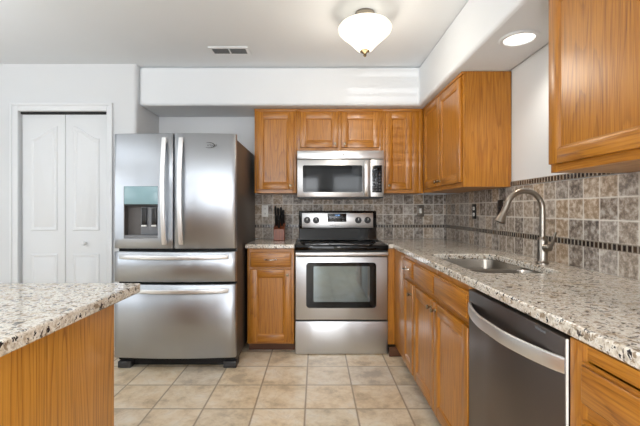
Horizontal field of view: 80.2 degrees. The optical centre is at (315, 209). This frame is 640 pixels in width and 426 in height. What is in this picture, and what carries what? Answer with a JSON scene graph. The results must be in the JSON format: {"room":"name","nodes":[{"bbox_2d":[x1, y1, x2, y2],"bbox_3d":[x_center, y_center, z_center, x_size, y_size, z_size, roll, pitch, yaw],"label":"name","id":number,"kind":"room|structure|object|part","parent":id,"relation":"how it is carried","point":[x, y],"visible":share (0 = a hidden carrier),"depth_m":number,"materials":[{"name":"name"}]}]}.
{"room":"kitchen","nodes":[
{"label":"kitchen","id":0,"kind":"room"},
{"bbox_2d":[0,64,158,346],"bbox_3d":[-2.877,-0.040,3.519,2.646,2.440,0.479,0,0,0],"label":"wall","id":1,"kind":"structure","parent":0,"point":[117,84],"depth_m":3.28,"materials":[{"name":"paint"}]},
{"bbox_2d":[9,103,112,282],"bbox_3d":[-2.192,0.129,3.268,0.883,2.101,0.021,0,0,0],"label":"trim","id":2,"kind":"structure","parent":1,"relation":"attached to","point":[14,108],"depth_m":3.27,"materials":[{"name":"paint"}]},
{"bbox_2d":[21,112,106,282],"bbox_3d":[-2.183,0.158,3.312,0.761,2.019,0.096,0,0,0],"label":"door","id":3,"kind":"structure","parent":1,"relation":"in","point":[64,154],"depth_m":3.31,"materials":[{"name":"white wood"}]},
{"bbox_2d":[0,0,467,67],"bbox_3d":[-1.454,-1.300,0.380,5.691,0.080,6.960,0,0,0],"label":"ceiling","id":4,"kind":"structure","parent":0,"point":[142,33],"depth_m":2.67,"materials":[{"name":"paint"}]},
{"bbox_2d":[208,46,250,54],"bbox_3d":[-0.680,-1.254,3.000,0.310,0.009,0.150,0,0,0],"label":"ceiling vent","id":5,"kind":"object","parent":4,"relation":"in","point":[215,50],"visible":1,"depth_m":2.99,"materials":[{"name":"metal"}]},
{"bbox_2d":[338,8,391,56],"bbox_3d":[0.312,-1.119,2.430,0.344,0.281,0.344,0,0,0],"label":"ceiling lamp","id":6,"kind":"object","parent":4,"relation":"attached to","point":[364,30],"visible":1,"depth_m":2.34,"materials":[{"name":"white glass"}]},
{"bbox_2d":[114,342,440,425],"bbox_3d":[-1.454,1.220,0.380,5.691,0.080,6.960,0,0,0],"label":"floor","id":7,"kind":"structure","parent":0,"point":[266,387],"depth_m":2.44,"materials":[{"name":"tile"}]},
{"bbox_2d":[0,304,113,425],"bbox_3d":[-1.232,0.747,0.878,1.035,0.862,0.936,0,0,0],"label":"kitchen island","id":8,"kind":"object","parent":7,"relation":"on","point":[64,377],"visible":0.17,"depth_m":1.08,"materials":[{"name":"brown wood"}]},
{"bbox_2d":[0,283,139,356],"bbox_3d":[-1.226,0.297,0.923,1.109,0.036,1.066,0,0,0],"label":"island countertop","id":9,"kind":"structure","parent":8,"relation":"on","point":[29,312],"depth_m":1.13,"materials":[{"name":"stone"}]},
{"bbox_2d":[115,133,254,367],"bbox_3d":[-1.040,0.308,3.209,0.896,1.740,0.992,0,0,0],"label":"refrigerator","id":10,"kind":"object","parent":7,"relation":"on","point":[185,202],"visible":0.94,"depth_m":2.78,"materials":[{"name":"grey metal"}]},
{"bbox_3d":[-1.280,-0.107,2.807,0.247,0.131,0.056,0,0,0],"label":"control panel","id":11,"kind":"part","parent":10,"relation":"part of","materials":[{"name":"teal"}]},
{"bbox_3d":[-1.266,-0.140,2.812,0.444,0.845,0.073,0,0,0],"label":"door","id":12,"kind":"part","parent":10,"relation":"part of","materials":[{"name":"silver metal"}]},
{"bbox_3d":[-1.231,0.080,2.832,0.142,0.209,0.018,0,0,0],"label":"plate","id":13,"kind":"part","parent":10,"relation":"part of","materials":[{"name":"grey plastic"}]},
{"bbox_3d":[-1.102,-0.138,2.745,0.034,0.778,0.065,0,0,0],"label":"handle","id":14,"kind":"part","parent":10,"relation":"part of","materials":[{"name":"white metal"}]},
{"bbox_3d":[-1.040,0.342,2.758,0.795,0.030,0.078,0,0,0],"label":"handle","id":15,"kind":"part","parent":10,"relation":"part of","materials":[{"name":"white metal"}]},
{"bbox_3d":[-1.040,0.818,2.812,0.896,0.540,0.073,0,0,0],"label":"freezer drawer","id":16,"kind":"part","parent":10,"relation":"part of","materials":[{"name":"silver metal"}]},
{"bbox_3d":[-1.040,0.418,2.812,0.896,0.220,0.073,0,0,0],"label":"drawer","id":17,"kind":"part","parent":10,"relation":"part of","materials":[{"name":"silver metal"}]},
{"bbox_3d":[-0.980,-0.138,2.745,0.034,0.778,0.065,0,0,0],"label":"handle","id":18,"kind":"part","parent":10,"relation":"part of","materials":[{"name":"white metal"}]},
{"bbox_3d":[-1.040,0.588,2.758,0.795,0.030,0.078,0,0,0],"label":"handle","id":19,"kind":"part","parent":10,"relation":"part of","materials":[{"name":"white metal"}]},
{"bbox_3d":[-0.814,-0.140,2.812,0.444,0.845,0.073,0,0,0],"label":"door","id":20,"kind":"part","parent":10,"relation":"part of","materials":[{"name":"silver metal"}]},
{"bbox_2d":[247,248,295,349],"bbox_3d":[-0.372,0.748,3.411,0.385,0.861,0.662,0,0,0],"label":"base cabinet","id":21,"kind":"object","parent":7,"relation":"on","point":[271,272],"visible":0.99,"depth_m":3.12,"materials":[{"name":"brown wood"}]},
{"bbox_3d":[-0.372,0.406,3.122,0.337,0.123,0.020,0,0,0],"label":"drawer","id":22,"kind":"part","parent":21,"relation":"part of","materials":[{"name":"brown wood"}]},
{"bbox_3d":[-0.372,0.787,3.122,0.337,0.598,0.018,0,0,0],"label":"door","id":23,"kind":"part","parent":21,"relation":"part of","materials":[{"name":"brown wood"}]},
{"bbox_3d":[-0.372,0.787,3.126,0.229,0.490,0.007,0,0,0],"label":"panel","id":24,"kind":"part","parent":21,"relation":"part of","materials":[{"name":"brown wood"}]},
{"bbox_2d":[245,238,297,247],"bbox_3d":[-0.377,0.297,3.422,0.402,0.034,0.649,0,0,0],"label":"countertop","id":25,"kind":"structure","parent":21,"relation":"on","point":[260,242],"depth_m":3.18,"materials":[{"name":"stone"}]},
{"bbox_2d":[273,222,284,240],"bbox_3d":[-0.337,0.197,3.512,0.100,0.164,0.124,0,0,0],"label":"knife block","id":26,"kind":"object","parent":25,"relation":"on","point":[278,233],"visible":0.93,"depth_m":3.45,"materials":[{"name":"brown wood"}]},
{"bbox_2d":[282,210,284,223],"bbox_3d":[-0.301,0.069,3.526,0.023,0.142,0.072,0,0,0],"label":"kitchen knife","id":27,"kind":"object","parent":26,"relation":"on","point":[283,211],"visible":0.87,"depth_m":3.51,"materials":[{"name":"black plastic"}]},
{"bbox_2d":[295,211,388,353],"bbox_3d":[0.209,0.593,3.397,0.756,1.169,0.685,0,0,0],"label":"range","id":28,"kind":"object","parent":7,"relation":"on","point":[342,267],"visible":1,"depth_m":3.10,"materials":[{"name":"silver metal"}]},
{"bbox_3d":[-0.085,0.098,3.636,0.062,0.062,0.030,0,0,0],"label":"knob","id":29,"kind":"part","parent":28,"relation":"part of","materials":[{"name":"black plastic"}]},
{"bbox_3d":[0.001,0.098,3.636,0.062,0.062,0.030,0,0,0],"label":"knob","id":30,"kind":"part","parent":28,"relation":"part of","materials":[{"name":"black plastic"}]},
{"bbox_3d":[0.206,0.100,3.656,0.685,0.144,0.010,0,0,0],"label":"control panel","id":31,"kind":"part","parent":28,"relation":"part of","materials":[{"name":"silver metal"}]},
{"bbox_3d":[0.209,1.041,3.115,0.756,0.266,0.037,0,0,0],"label":"storage drawer","id":32,"kind":"part","parent":28,"relation":"part of","materials":[{"name":"silver metal"}]},
{"bbox_2d":[295,240,387,250],"bbox_3d":[0.209,0.308,3.369,0.756,0.043,0.582,0,0,0],"label":"cooktop","id":33,"kind":"object","parent":28,"relation":"in","point":[302,245],"depth_m":3.08,"materials":[{"name":"black glass"}]},
{"bbox_3d":[0.209,0.355,3.118,0.752,0.048,0.031,0,0,0],"label":"vent trim","id":34,"kind":"part","parent":28,"relation":"part of","materials":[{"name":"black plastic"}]},
{"bbox_3d":[0.209,0.638,3.115,0.752,0.516,0.037,0,0,0],"label":"oven door","id":35,"kind":"part","parent":28,"relation":"part of","materials":[{"name":"silver metal"}]},
{"bbox_3d":[0.209,0.356,3.092,0.752,0.032,0.075,0,0,0],"label":"handle","id":36,"kind":"part","parent":28,"relation":"part of","materials":[{"name":"silver metal"}]},
{"bbox_3d":[0.407,0.098,3.636,0.062,0.062,0.030,0,0,0],"label":"knob","id":37,"kind":"part","parent":28,"relation":"part of","materials":[{"name":"black plastic"}]},
{"bbox_3d":[0.496,0.098,3.636,0.062,0.062,0.030,0,0,0],"label":"knob","id":38,"kind":"part","parent":28,"relation":"part of","materials":[{"name":"black plastic"}]},
{"bbox_2d":[388,248,414,376],"bbox_3d":[0.927,0.748,2.797,0.674,0.861,0.669,0,0,0],"label":"base cabinet","id":39,"kind":"object","parent":7,"relation":"on","point":[401,283],"visible":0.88,"depth_m":2.86,"materials":[{"name":"brown wood"}]},
{"bbox_3d":[0.638,0.783,2.607,0.007,0.482,0.165,0,0,0],"label":"panel","id":40,"kind":"part","parent":39,"relation":"part of","materials":[{"name":"brown wood"}]},
{"bbox_3d":[0.634,0.400,2.607,0.020,0.116,0.273,0,0,0],"label":"drawer","id":41,"kind":"part","parent":39,"relation":"part of","materials":[{"name":"brown wood"}]},
{"bbox_3d":[0.634,0.783,2.607,0.018,0.590,0.273,0,0,0],"label":"door","id":42,"kind":"part","parent":39,"relation":"part of","materials":[{"name":"brown wood"}]},
{"bbox_2d":[414,259,474,425],"bbox_3d":[0.930,0.748,2.014,0.668,0.861,0.897,0,0,0],"label":"base cabinet","id":43,"kind":"object","parent":7,"relation":"on","point":[441,316],"visible":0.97,"depth_m":1.91,"materials":[{"name":"brown wood"}]},
{"bbox_3d":[0.638,0.783,2.233,0.007,0.482,0.302,0,0,0],"label":"panel","id":44,"kind":"part","parent":43,"relation":"part of","materials":[{"name":"brown wood"}]},
{"bbox_3d":[0.634,0.400,2.233,0.020,0.116,0.410,0,0,0],"label":"false drawer","id":45,"kind":"part","parent":43,"relation":"part of","materials":[{"name":"brown wood"}]},
{"bbox_3d":[0.634,0.783,2.233,0.018,0.590,0.410,0,0,0],"label":"door","id":46,"kind":"part","parent":43,"relation":"part of","materials":[{"name":"brown wood"}]},
{"bbox_3d":[0.653,0.710,2.014,0.019,0.785,0.897,0,0,0],"label":"frame","id":47,"kind":"part","parent":43,"relation":"part of","materials":[{"name":"brown wood"}]},
{"bbox_3d":[0.638,0.783,1.797,0.007,0.482,0.338,0,0,0],"label":"panel","id":48,"kind":"part","parent":43,"relation":"part of","materials":[{"name":"brown wood"}]},
{"bbox_3d":[0.634,0.400,1.797,0.020,0.116,0.446,0,0,0],"label":"false drawer","id":49,"kind":"part","parent":43,"relation":"part of","materials":[{"name":"brown wood"}]},
{"bbox_3d":[0.634,0.783,1.797,0.018,0.590,0.446,0,0,0],"label":"door","id":50,"kind":"part","parent":43,"relation":"part of","materials":[{"name":"brown wood"}]},
{"bbox_2d":[376,238,639,369],"bbox_3d":[0.937,0.297,2.029,0.688,0.034,3.437,0,0,0],"label":"countertop","id":51,"kind":"structure","parent":43,"relation":"on","point":[600,310],"depth_m":1.32,"materials":[{"name":"stone"}]},
{"bbox_2d":[443,259,539,272],"bbox_3d":[0.921,0.417,2.058,0.454,0.204,0.795,0,0,0],"label":"sink","id":52,"kind":"object","parent":51,"relation":"in","point":[477,265],"visible":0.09,"depth_m":2.39,"materials":[{"name":"silver metal"}]},
{"bbox_3d":[0.921,0.417,2.239,0.418,0.203,0.397,0,0,0],"label":"bowl","id":53,"kind":"part","parent":52,"relation":"part of","materials":[{"name":"silver metal"}]},
{"bbox_3d":[0.921,0.417,1.844,0.418,0.203,0.332,0,0,0],"label":"bowl","id":54,"kind":"part","parent":52,"relation":"part of","materials":[{"name":"silver metal"}]},
{"bbox_2d":[494,188,556,263],"bbox_3d":[1.077,0.083,1.966,0.280,0.394,0.109,0,0,0],"label":"tap","id":55,"kind":"object","parent":51,"relation":"on","point":[543,247],"visible":1,"depth_m":1.98,"materials":[{"name":"silver metal"}]},
{"bbox_3d":[1.197,0.163,1.942,0.043,0.105,0.066,0,0,-20],"label":"lever handle","id":56,"kind":"part","parent":55,"relation":"part of","materials":[{"name":"silver metal"}]},
{"bbox_2d":[468,289,571,425],"bbox_3d":[0.897,0.750,1.255,0.658,0.855,0.608,0,0,0],"label":"dishwasher","id":57,"kind":"object","parent":7,"relation":"on","point":[519,364],"visible":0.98,"depth_m":1.19,"materials":[{"name":"grey metal"}]},
{"bbox_3d":[0.602,0.393,1.255,0.067,0.042,0.598,0,0,0],"label":"handle","id":58,"kind":"part","parent":57,"relation":"part of","materials":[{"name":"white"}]},
{"bbox_3d":[0.630,0.695,0.953,0.004,0.741,0.004,0,0,0],"label":"edge trim","id":59,"kind":"part","parent":57,"relation":"part of","materials":[{"name":"white plastic"}]},
{"bbox_2d":[570,337,639,425],"bbox_3d":[0.918,0.748,0.638,0.672,0.861,0.620,0,0,0],"label":"base cabinet","id":60,"kind":"object","parent":7,"relation":"on","point":[604,389],"visible":0.87,"depth_m":0.84,"materials":[{"name":"brown wood"}]},
{"bbox_3d":[0.624,0.618,0.622,0.020,0.255,0.536,0,0,0],"label":"drawer","id":61,"kind":"part","parent":60,"relation":"part of","materials":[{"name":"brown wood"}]},
{"bbox_3d":[0.624,0.403,0.622,0.020,0.098,0.536,0,0,0],"label":"drawer","id":62,"kind":"part","parent":60,"relation":"part of","materials":[{"name":"brown wood"}]},
{"bbox_2d":[159,116,445,320],"bbox_3d":[-0.132,-0.040,3.810,3.045,2.440,0.100,0,0,0],"label":"wall","id":63,"kind":"structure","parent":0,"point":[243,127],"depth_m":3.76,"materials":[{"name":"paint"}]},
{"bbox_2d":[254,109,296,194],"bbox_3d":[-0.366,-0.533,3.575,0.381,0.761,0.362,0,0,0],"label":"upper cabinet","id":64,"kind":"object","parent":63,"relation":"attached to","point":[275,129],"visible":1,"depth_m":3.43,"materials":[{"name":"brown wood"}]},
{"bbox_3d":[-0.367,-0.534,3.436,0.232,0.597,0.007,0,0,0],"label":"panel","id":65,"kind":"part","parent":64,"relation":"part of","materials":[{"name":"brown wood"}]},
{"bbox_2d":[297,109,382,150],"bbox_3d":[0.214,-0.723,3.575,0.780,0.382,0.362,0,0,0],"label":"upper cabinet","id":66,"kind":"object","parent":63,"relation":"attached to","point":[317,129],"visible":0.91,"depth_m":3.43,"materials":[{"name":"brown wood"}]},
{"bbox_3d":[0.028,-0.724,3.432,0.346,0.320,0.018,0,0,0],"label":"door","id":67,"kind":"part","parent":66,"relation":"part of","materials":[{"name":"brown wood"}]},
{"bbox_3d":[0.028,-0.724,3.436,0.244,0.218,0.007,0,0,0],"label":"panel","id":68,"kind":"part","parent":66,"relation":"part of","materials":[{"name":"brown wood"}]},
{"bbox_2d":[297,151,383,199],"bbox_3d":[0.214,-0.312,3.512,0.760,0.418,0.474,0,0,0],"label":"microwave","id":69,"kind":"object","parent":66,"relation":"attached to","point":[321,175],"visible":1,"depth_m":3.32,"materials":[{"name":"silver metal"}]},
{"bbox_3d":[0.153,-0.279,3.341,0.638,0.327,0.035,0,0,0],"label":"door","id":70,"kind":"part","parent":69,"relation":"part of","materials":[{"name":"silver metal"}]},
{"bbox_3d":[0.436,-0.275,3.300,0.036,0.308,0.051,0,0,0],"label":"handle","id":71,"kind":"part","parent":69,"relation":"part of","materials":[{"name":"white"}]},
{"bbox_3d":[0.401,-0.724,3.432,0.346,0.320,0.018,0,0,0],"label":"door","id":72,"kind":"part","parent":66,"relation":"part of","materials":[{"name":"brown wood"}]},
{"bbox_3d":[0.401,-0.724,3.436,0.244,0.218,0.007,0,0,0],"label":"panel","id":73,"kind":"part","parent":66,"relation":"part of","materials":[{"name":"brown wood"}]},
{"bbox_2d":[255,195,445,237],"bbox_3d":[0.330,0.064,3.754,1.900,0.430,0.010,0,0,0],"label":"tile backsplash","id":74,"kind":"structure","parent":63,"relation":"attached to","point":[396,215],"depth_m":3.75,"materials":[{"name":"tile"}]},
{"bbox_2d":[262,205,267,216],"bbox_3d":[-0.503,0.010,3.745,0.064,0.115,0.009,0,0,0],"label":"wall outlet","id":75,"kind":"object","parent":74,"relation":"attached to","point":[264,207],"visible":1,"depth_m":3.74,"materials":[{"name":"white plastic"}]},
{"bbox_2d":[417,205,423,216],"bbox_3d":[1.030,0.008,3.741,0.070,0.115,0.016,0,0,0],"label":"wall switch","id":76,"kind":"object","parent":74,"relation":"attached to","point":[420,208],"visible":1,"depth_m":3.74,"materials":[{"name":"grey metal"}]},
{"bbox_2d":[383,109,422,194],"bbox_3d":[0.788,-0.533,3.575,0.367,0.761,0.362,0,0,0],"label":"upper cabinet","id":77,"kind":"object","parent":63,"relation":"attached to","point":[402,128],"visible":0.97,"depth_m":3.43,"materials":[{"name":"brown wood"}]},
{"bbox_3d":[0.747,-0.534,3.432,0.240,0.699,0.018,0,0,0],"label":"door","id":78,"kind":"part","parent":77,"relation":"part of","materials":[{"name":"brown wood"}]},
{"bbox_3d":[0.747,-0.534,3.436,0.138,0.597,0.007,0,0,0],"label":"panel","id":79,"kind":"part","parent":77,"relation":"part of","materials":[{"name":"brown wood"}]},
{"bbox_2d":[140,0,548,116],"bbox_3d":[-0.132,-1.089,0.380,2.843,0.341,6.758,0,0,0],"label":"soffit","id":80,"kind":"structure","parent":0,"point":[470,43],"depth_m":3.33,"materials":[{"name":"paint"}]},
{"bbox_2d":[498,30,540,46],"bbox_3d":[1.085,-0.912,2.030,0.200,0.008,0.200,0,0,0],"label":"recessed light","id":81,"kind":"object","parent":80,"relation":"in","point":[522,37],"visible":1,"depth_m":2.03,"materials":[{"name":"glass"}]},
{"bbox_2d":[446,43,638,280],"bbox_3d":[1.341,-0.040,0.330,0.100,2.440,6.860,0,0,0],"label":"wall","id":82,"kind":"structure","parent":0,"point":[530,77],"depth_m":2.27,"materials":[{"name":"paint"}]},
{"bbox_2d":[422,71,510,192],"bbox_3d":[1.105,-0.533,2.970,0.362,0.761,0.936,0,0,0],"label":"upper cabinet","id":83,"kind":"object","parent":82,"relation":"attached to","point":[467,125],"visible":1,"depth_m":2.50,"materials":[{"name":"brown wood"}]},
{"bbox_3d":[0.962,-0.534,3.163,0.018,0.699,0.418,0,0,0],"label":"door","id":84,"kind":"part","parent":83,"relation":"part of","materials":[{"name":"brown wood"}]},
{"bbox_3d":[0.966,-0.534,3.163,0.007,0.597,0.316,0,0,0],"label":"panel","id":85,"kind":"part","parent":83,"relation":"part of","materials":[{"name":"brown wood"}]},
{"bbox_3d":[0.982,-0.533,2.970,0.019,0.761,0.935,0,0,0],"label":"frame","id":86,"kind":"part","parent":83,"relation":"part of","materials":[{"name":"brown wood"}]},
{"bbox_3d":[0.966,-0.534,2.737,0.007,0.597,0.320,0,0,0],"label":"panel","id":87,"kind":"part","parent":83,"relation":"part of","materials":[{"name":"brown wood"}]},
{"bbox_3d":[0.962,-0.534,2.737,0.018,0.699,0.422,0,0,0],"label":"door","id":88,"kind":"part","parent":83,"relation":"part of","materials":[{"name":"brown wood"}]},
{"bbox_2d":[446,172,639,280],"bbox_3d":[1.285,0.046,2.030,0.010,0.466,3.439,0,0,0],"label":"tile backsplash","id":89,"kind":"structure","parent":82,"relation":"attached to","point":[595,220],"depth_m":1.93,"materials":[{"name":"tile"}]},
{"bbox_2d":[472,204,475,218],"bbox_3d":[1.276,0.012,3.070,0.009,0.118,0.070,0,0,0],"label":"wall outlet","id":90,"kind":"object","parent":89,"relation":"attached to","point":[473,205],"visible":1,"depth_m":3.06,"materials":[{"name":"black plastic"}]},
{"bbox_2d":[498,200,502,213],"bbox_3d":[1.272,-0.012,2.635,0.016,0.115,0.070,0,0,0],"label":"wall switch","id":91,"kind":"object","parent":89,"relation":"attached to","point":[500,202],"visible":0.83,"depth_m":2.63,"materials":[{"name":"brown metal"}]},
{"bbox_2d":[549,0,639,172],"bbox_3d":[1.105,-0.533,1.032,0.362,0.761,1.081,0,0,0],"label":"upper cabinet","id":92,"kind":"object","parent":82,"relation":"attached to","point":[594,45],"visible":1,"depth_m":1.32,"materials":[{"name":"brown wood"}]},
{"bbox_3d":[0.982,-0.533,1.032,0.019,0.761,1.080,0,0,0],"label":"frame","id":93,"kind":"part","parent":92,"relation":"part of","materials":[{"name":"brown wood"}]}
]}

